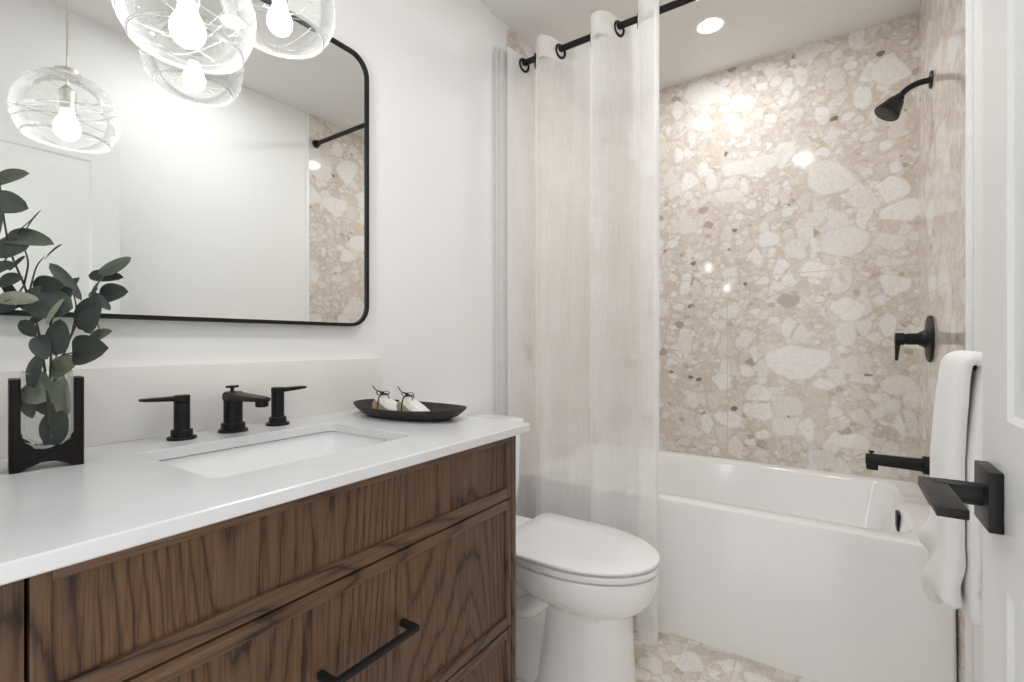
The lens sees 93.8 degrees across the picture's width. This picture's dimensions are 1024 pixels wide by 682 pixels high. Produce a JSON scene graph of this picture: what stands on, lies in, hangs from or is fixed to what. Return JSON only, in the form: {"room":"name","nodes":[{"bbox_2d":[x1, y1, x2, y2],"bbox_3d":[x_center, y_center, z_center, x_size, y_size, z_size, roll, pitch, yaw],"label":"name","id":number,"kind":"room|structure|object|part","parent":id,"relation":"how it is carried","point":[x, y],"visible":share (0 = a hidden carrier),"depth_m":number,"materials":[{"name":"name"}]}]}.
{"room":"bathroom","nodes":[
{"label":"bathroom","id":0,"kind":"room"},
{"bbox_2d":[0,0,502,416],"bbox_3d":[-0.299,-0.154,1.777,0.100,2.440,2.845,0,0,34],"label":"wall","id":1,"kind":"structure","parent":0,"point":[429,322],"depth_m":1.64,"materials":[{"name":"white paint"}]},
{"bbox_2d":[0,0,368,325],"bbox_3d":[-0.702,-0.450,1.071,0.026,0.808,0.925,0,0,34],"label":"wall mirror","id":2,"kind":"object","parent":1,"relation":"attached to","point":[242,195],"visible":1,"depth_m":1.05,"materials":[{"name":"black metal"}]},
{"bbox_2d":[0,358,380,458],"bbox_3d":[-0.682,0.124,1.106,0.020,0.149,0.944,0,0,34],"label":"backsplash","id":3,"kind":"structure","parent":1,"relation":"attached to","point":[113,413],"depth_m":1.06,"materials":[{"name":"white stone"}]},
{"bbox_2d":[503,23,505,50],"bbox_3d":[-0.033,-0.154,2.069,0.012,2.440,0.012,0,0,34],"label":"trim","id":4,"kind":"structure","parent":1,"relation":"attached to","point":[504,24],"depth_m":2.06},
{"bbox_2d":[506,25,534,57],"bbox_3d":[0.224,-0.154,2.449,0.010,2.440,0.905,0,0,34],"label":"wall tile","id":5,"kind":"structure","parent":1,"relation":"attached to","point":[513,40],"depth_m":2.15,"materials":[{"name":"beige stone"}]},
{"bbox_2d":[522,0,696,65],"bbox_3d":[0.605,-1.207,1.698,1.465,0.048,0.048,0,0,34],"label":"curtain rod","id":6,"kind":"object","parent":5,"relation":"attached to","point":[674,4],"visible":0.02,"depth_m":1.82,"materials":[{"name":"black metal"}]},
{"bbox_2d":[494,0,658,646],"bbox_3d":[0.259,-0.091,1.890,0.673,2.290,0.195,0,0,34],"label":"shower curtain","id":7,"kind":"object","parent":6,"relation":"hanging from","point":[577,128],"visible":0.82,"depth_m":1.93,"materials":[{"name":"fabric"}]},
{"bbox_2d":[516,620,816,681],"bbox_3d":[0.287,1.116,1.228,1.785,0.100,3.155,0,0,34],"label":"floor","id":8,"kind":"structure","parent":0,"point":[676,658],"depth_m":1.58,"materials":[{"name":"beige stone"}]},
{"bbox_2d":[0,436,515,681],"bbox_3d":[-0.448,0.643,0.937,0.577,0.846,0.878,0,0,34],"label":"vanity cabinet","id":9,"kind":"object","parent":8,"relation":"on","point":[408,574],"visible":0.81,"depth_m":0.71,"materials":[{"name":"brown wood"}]},
{"bbox_2d":[0,409,529,585],"bbox_3d":[-0.455,0.209,0.946,0.575,0.020,0.935,0,0,34],"label":"countertop","id":10,"kind":"structure","parent":9,"relation":"on","point":[54,515],"depth_m":0.68,"materials":[{"name":"white stone"}]},
{"bbox_2d":[8,370,83,473],"bbox_3d":[-0.746,0.122,0.768,0.052,0.154,0.085,0,0,42],"label":"vase","id":11,"kind":"object","parent":10,"relation":"on","point":[22,454],"visible":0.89,"depth_m":0.75,"materials":[{"name":"black wood"}]},
{"bbox_2d":[0,168,61,424],"bbox_3d":[-0.735,-0.062,0.720,0.089,0.390,0.075,0,0,34],"label":"eucalyptus sprig","id":12,"kind":"object","parent":11,"relation":"in","point":[17,241],"visible":0.99,"depth_m":0.71,"materials":[{"name":"green plant"}]},
{"bbox_2d":[17,275,72,429],"bbox_3d":[-0.713,0.020,0.733,0.086,0.243,0.049,0,0,22],"label":"eucalyptus sprig","id":13,"kind":"object","parent":11,"relation":"in","point":[54,301],"visible":1,"depth_m":0.73,"materials":[{"name":"green plant"}]},
{"bbox_3d":[-0.725,0.031,0.737,0.068,0.221,0.038,0,0,34],"label":"stem","id":14,"kind":"part","parent":13,"relation":"part of","materials":[{"name":"green plant"}]},
{"bbox_2d":[21,354,75,444],"bbox_3d":[-0.733,0.091,0.758,0.078,0.151,0.038,0,0,1],"label":"eucalyptus sprig","id":15,"kind":"object","parent":11,"relation":"in","point":[38,382],"visible":0.98,"depth_m":0.77,"materials":[{"name":"green plant"}]},
{"bbox_3d":[-0.739,0.085,0.765,0.040,0.139,0.014,0,0,-41],"label":"stem","id":16,"kind":"part","parent":15,"relation":"part of","materials":[{"name":"green plant"}]},
{"bbox_2d":[49,257,130,417],"bbox_3d":[-0.690,-0.005,0.774,0.103,0.278,0.070,0,0,5],"label":"eucalyptus sprig","id":17,"kind":"object","parent":11,"relation":"in","point":[85,348],"visible":0.99,"depth_m":0.77,"materials":[{"name":"green plant"}]},
{"bbox_3d":[-0.698,0.003,0.770,0.080,0.263,0.037,0,0,-18],"label":"stem","id":18,"kind":"part","parent":17,"relation":"part of","materials":[{"name":"green plant"}]},
{"bbox_2d":[138,385,306,440],"bbox_3d":[-0.577,0.148,1.039,0.168,0.102,0.348,0,0,34],"label":"faucet","id":19,"kind":"object","parent":10,"relation":"on","point":[233,422],"visible":1,"depth_m":1.04,"materials":[{"name":"black metal"}]},
{"bbox_3d":[-0.695,0.116,0.961,0.029,0.014,0.086,0,0,34],"label":"lever","id":20,"kind":"part","parent":19,"relation":"part of","materials":[{"name":"black metal"}]},
{"bbox_3d":[-0.679,0.161,0.985,0.052,0.076,0.052,0,0,34],"label":"handle","id":21,"kind":"part","parent":19,"relation":"part of","materials":[{"name":"black metal"}]},
{"bbox_3d":[-0.625,0.104,1.071,0.014,0.015,0.026,0,0,34],"label":"lift knob","id":22,"kind":"part","parent":19,"relation":"part of","materials":[{"name":"black metal"}]},
{"bbox_3d":[-0.577,0.154,1.038,0.168,0.090,0.059,0,0,34],"label":"spout","id":23,"kind":"part","parent":19,"relation":"part of","materials":[{"name":"black metal"}]},
{"bbox_3d":[-0.564,0.161,1.154,0.052,0.076,0.052,0,0,34],"label":"handle","id":24,"kind":"part","parent":19,"relation":"part of","materials":[{"name":"black metal"}]},
{"bbox_3d":[-0.548,0.116,1.178,0.029,0.014,0.086,0,0,34],"label":"lever","id":25,"kind":"part","parent":19,"relation":"part of","materials":[{"name":"black metal"}]},
{"bbox_2d":[160,431,390,477],"bbox_3d":[-0.440,0.298,0.941,0.338,0.152,0.449,0,0,34],"label":"sink","id":26,"kind":"object","parent":10,"relation":"in","point":[247,458],"visible":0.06,"depth_m":1.06,"materials":[{"name":"white ceramic"}]},
{"bbox_2d":[353,399,466,421],"bbox_3d":[-0.278,0.182,1.279,0.360,0.034,0.180,0,0,34],"label":"tray","id":27,"kind":"object","parent":10,"relation":"on","point":[438,412],"visible":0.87,"depth_m":1.20,"materials":[{"name":"black wood"}]},
{"bbox_2d":[372,386,397,410],"bbox_3d":[-0.336,0.155,1.295,0.094,0.074,0.056,0,0,19],"label":"parcel","id":28,"kind":"object","parent":27,"relation":"on","point":[383,402],"visible":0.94,"depth_m":1.28,"materials":[{"name":"white paper"}]},
{"bbox_3d":[-0.349,0.153,1.292,0.046,0.069,0.056,0,0,-24],"label":"cord","id":29,"kind":"part","parent":28,"relation":"part of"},
{"bbox_2d":[397,386,429,410],"bbox_3d":[-0.262,0.155,1.258,0.095,0.074,0.057,0,0,34],"label":"parcel","id":30,"kind":"object","parent":27,"relation":"on","point":[406,403],"visible":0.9,"depth_m":1.25,"materials":[{"name":"white paper"}]},
{"bbox_3d":[-0.276,0.153,1.258,0.046,0.069,0.056,0,0,-15],"label":"cord","id":31,"kind":"part","parent":30,"relation":"part of","materials":[{"name":"black fabric"}]},
{"bbox_3d":[-0.242,0.523,0.807,0.022,0.300,0.822,0,0,34],"label":"drawer","id":32,"kind":"part","parent":9,"relation":"part of","materials":[{"name":"brown wood"}]},
{"bbox_3d":[-0.228,0.504,0.783,0.041,0.011,0.176,0,0,34],"label":"pull handle","id":33,"kind":"part","parent":9,"relation":"part of","materials":[{"name":"black metal"}]},
{"bbox_3d":[-0.242,0.820,0.807,0.022,0.288,0.822,0,0,34],"label":"drawer","id":34,"kind":"part","parent":9,"relation":"part of","materials":[{"name":"brown wood"}]},
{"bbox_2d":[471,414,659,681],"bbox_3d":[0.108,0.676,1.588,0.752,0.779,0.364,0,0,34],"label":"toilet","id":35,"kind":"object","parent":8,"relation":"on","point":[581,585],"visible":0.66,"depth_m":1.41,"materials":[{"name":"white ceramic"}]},
{"bbox_3d":[-0.121,0.305,1.744,0.198,0.036,0.342,0,0,34],"label":"tank lid","id":36,"kind":"part","parent":35,"relation":"part of","materials":[{"name":"white ceramic"}]},
{"bbox_3d":[-0.122,0.497,1.744,0.183,0.347,0.326,0,0,34],"label":"tank","id":37,"kind":"part","parent":35,"relation":"part of","materials":[{"name":"white ceramic"}]},
{"bbox_3d":[0.221,0.660,1.512,0.478,0.019,0.362,0,0,34],"label":"seat","id":38,"kind":"part","parent":35,"relation":"part of","materials":[{"name":"white ceramic"}]},
{"bbox_3d":[0.208,0.653,1.520,0.511,0.040,0.364,0,0,34],"label":"lid","id":39,"kind":"part","parent":35,"relation":"part of","materials":[{"name":"white ceramic"}]},
{"bbox_2d":[633,450,956,681],"bbox_3d":[0.855,0.826,2.069,1.461,0.480,0.820,0,0,34],"label":"bathtub","id":40,"kind":"object","parent":8,"relation":"on","point":[812,574],"visible":0.66,"depth_m":1.60,"materials":[{"name":"white ceramic"}]},
{"bbox_3d":[1.409,0.652,1.745,0.016,0.060,0.072,0,0,34],"label":"overflow plate","id":41,"kind":"part","parent":40,"relation":"part of","materials":[{"name":"black metal"}]},
{"bbox_2d":[478,0,920,88],"bbox_3d":[0.357,-1.414,1.332,1.725,0.080,2.845,0,0,34],"label":"ceiling","id":42,"kind":"structure","parent":0,"point":[752,30],"depth_m":2.05,"materials":[{"name":"paint"}]},
{"bbox_2d":[110,0,255,73],"bbox_3d":[-0.519,-0.923,0.767,0.196,0.903,0.195,0,0,34],"label":"pendant lamp","id":43,"kind":"object","parent":42,"relation":"hanging from","point":[186,27],"visible":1,"depth_m":0.79,"materials":[{"name":"clear glass"}]},
{"bbox_3d":[-0.519,-0.506,0.767,0.049,0.068,0.049,0,0,34],"label":"bulb","id":44,"kind":"part","parent":43,"relation":"part of","materials":[{"name":"white glass"}]},
{"bbox_2d":[176,0,199,9],"bbox_3d":[-0.519,-0.570,0.767,0.032,0.060,0.032,0,0,34],"label":"socket","id":45,"kind":"object","parent":43,"relation":"attached to","point":[193,4],"depth_m":0.76,"materials":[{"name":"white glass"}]},
{"bbox_2d":[220,0,336,58],"bbox_3d":[-0.491,-1.012,1.014,0.224,0.725,0.225,0,0,-42],"label":"pendant lamp","id":46,"kind":"object","parent":42,"relation":"hanging from","point":[279,21],"visible":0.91,"depth_m":1.08,"materials":[{"name":"clear glass"}]},
{"bbox_3d":[-0.491,-0.684,1.014,0.049,0.068,0.049,0,0,34],"label":"bulb","id":47,"kind":"part","parent":46,"relation":"part of","materials":[{"name":"white glass"}]},
{"bbox_2d":[696,16,724,33],"bbox_3d":[0.859,-1.372,2.076,0.116,0.006,0.116,0,0,34],"label":"recessed light","id":48,"kind":"object","parent":42,"relation":"in","point":[709,24],"visible":1,"depth_m":2.07,"materials":[{"name":"white"}]},
{"bbox_2d":[699,19,720,31],"bbox_3d":[0.859,-1.372,2.076,0.090,0.001,0.090,0,0,34],"label":"diffuser","id":49,"kind":"object","parent":48,"relation":"attached to","point":[705,25],"depth_m":2.08,"materials":[{"name":"white plastic"}]},
{"bbox_2d":[659,13,917,483],"bbox_3d":[1.158,-0.154,2.423,1.585,2.440,0.100,0,0,34],"label":"wall","id":50,"kind":"structure","parent":0,"point":[788,208],"depth_m":2.24,"materials":[{"name":"beige stone"}]},
{"bbox_2d":[973,0,982,681],"bbox_3d":[0.979,-0.154,0.837,0.100,2.440,2.725,0,0,34],"label":"wall","id":51,"kind":"structure","parent":0,"point":[977,4],"depth_m":1.20,"materials":[{"name":"white paint"}]},
{"bbox_2d":[918,0,964,681],"bbox_3d":[1.444,-0.154,1.621,0.010,2.440,0.905,0,0,34],"label":"wall tile","id":52,"kind":"structure","parent":51,"relation":"attached to","point":[941,23],"depth_m":1.58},
{"bbox_2d":[865,450,929,474],"bbox_3d":[1.428,0.447,1.774,0.190,0.070,0.066,0,0,34],"label":"tub spout","id":53,"kind":"object","parent":52,"relation":"attached to","point":[872,461],"visible":0.96,"depth_m":1.76,"materials":[{"name":"black metal"}]},
{"bbox_2d":[874,70,933,120],"bbox_3d":[1.421,-0.890,1.741,0.165,0.148,0.085,0,0,34],"label":"shower","id":54,"kind":"object","parent":52,"relation":"attached to","point":[890,109],"visible":1,"depth_m":1.74,"materials":[{"name":"black metal"}]},
{"bbox_3d":[1.453,-0.918,1.733,0.093,0.052,0.021,0,0,34],"label":"arm","id":55,"kind":"part","parent":54,"relation":"part of","materials":[{"name":"black metal"}]},
{"bbox_2d":[894,315,934,361],"bbox_3d":[1.467,-0.011,1.754,0.102,0.170,0.170,0,0,34],"label":"shower valve","id":56,"kind":"object","parent":52,"relation":"attached to","point":[925,338],"visible":1,"depth_m":1.73,"materials":[{"name":"black metal"}]},
{"bbox_3d":[1.435,0.018,1.776,0.024,0.102,0.025,0,0,34],"label":"lever","id":57,"kind":"part","parent":56,"relation":"part of","materials":[{"name":"black metal"}]},
{"bbox_3d":[1.462,-0.011,1.757,0.090,0.068,0.068,0,0,34],"label":"stem","id":58,"kind":"part","parent":56,"relation":"part of","materials":[{"name":"black metal"}]},
{"bbox_3d":[1.503,-0.011,1.729,0.014,0.170,0.170,0,0,34],"label":"plate","id":59,"kind":"part","parent":56,"relation":"part of","materials":[{"name":"black metal"}]},
{"bbox_2d":[965,0,972,681],"bbox_3d":[1.185,-0.154,1.242,0.013,2.440,0.014,0,0,34],"label":"trim","id":60,"kind":"structure","parent":51,"relation":"attached to","point":[968,3],"depth_m":1.24,"materials":[{"name":"white paint"}]},
{"bbox_3d":[0.954,0.048,0.963,0.083,0.048,0.194,0,0,34],"label":"towel bar","id":61,"kind":"object","parent":51,"relation":"attached to","visible":0},
{"bbox_2d":[918,350,982,625],"bbox_3d":[0.885,0.292,0.958,0.098,0.550,0.192,0,0,34],"label":"towel","id":62,"kind":"object","parent":61,"relation":"hanging from","point":[952,575],"visible":0.83,"depth_m":0.89,"materials":[{"name":"white fabric"}]},
{"bbox_3d":[-0.397,-0.154,0.221,1.485,2.440,0.120,0,0,34],"label":"wall","id":63,"kind":"structure","parent":0,"visible":0},
{"bbox_2d":[918,0,1023,681],"bbox_3d":[0.315,0.110,0.246,0.095,1.888,0.715,0,0,34],"label":"door","id":64,"kind":"structure","parent":63,"relation":"in","point":[996,493],"depth_m":0.47,"materials":[{"name":"white paint"}]},
{"bbox_3d":[0.439,0.158,0.471,0.049,0.023,0.120,0,0,34],"label":"lever","id":65,"kind":"part","parent":64,"relation":"part of","materials":[{"name":"black metal"}]}
]}

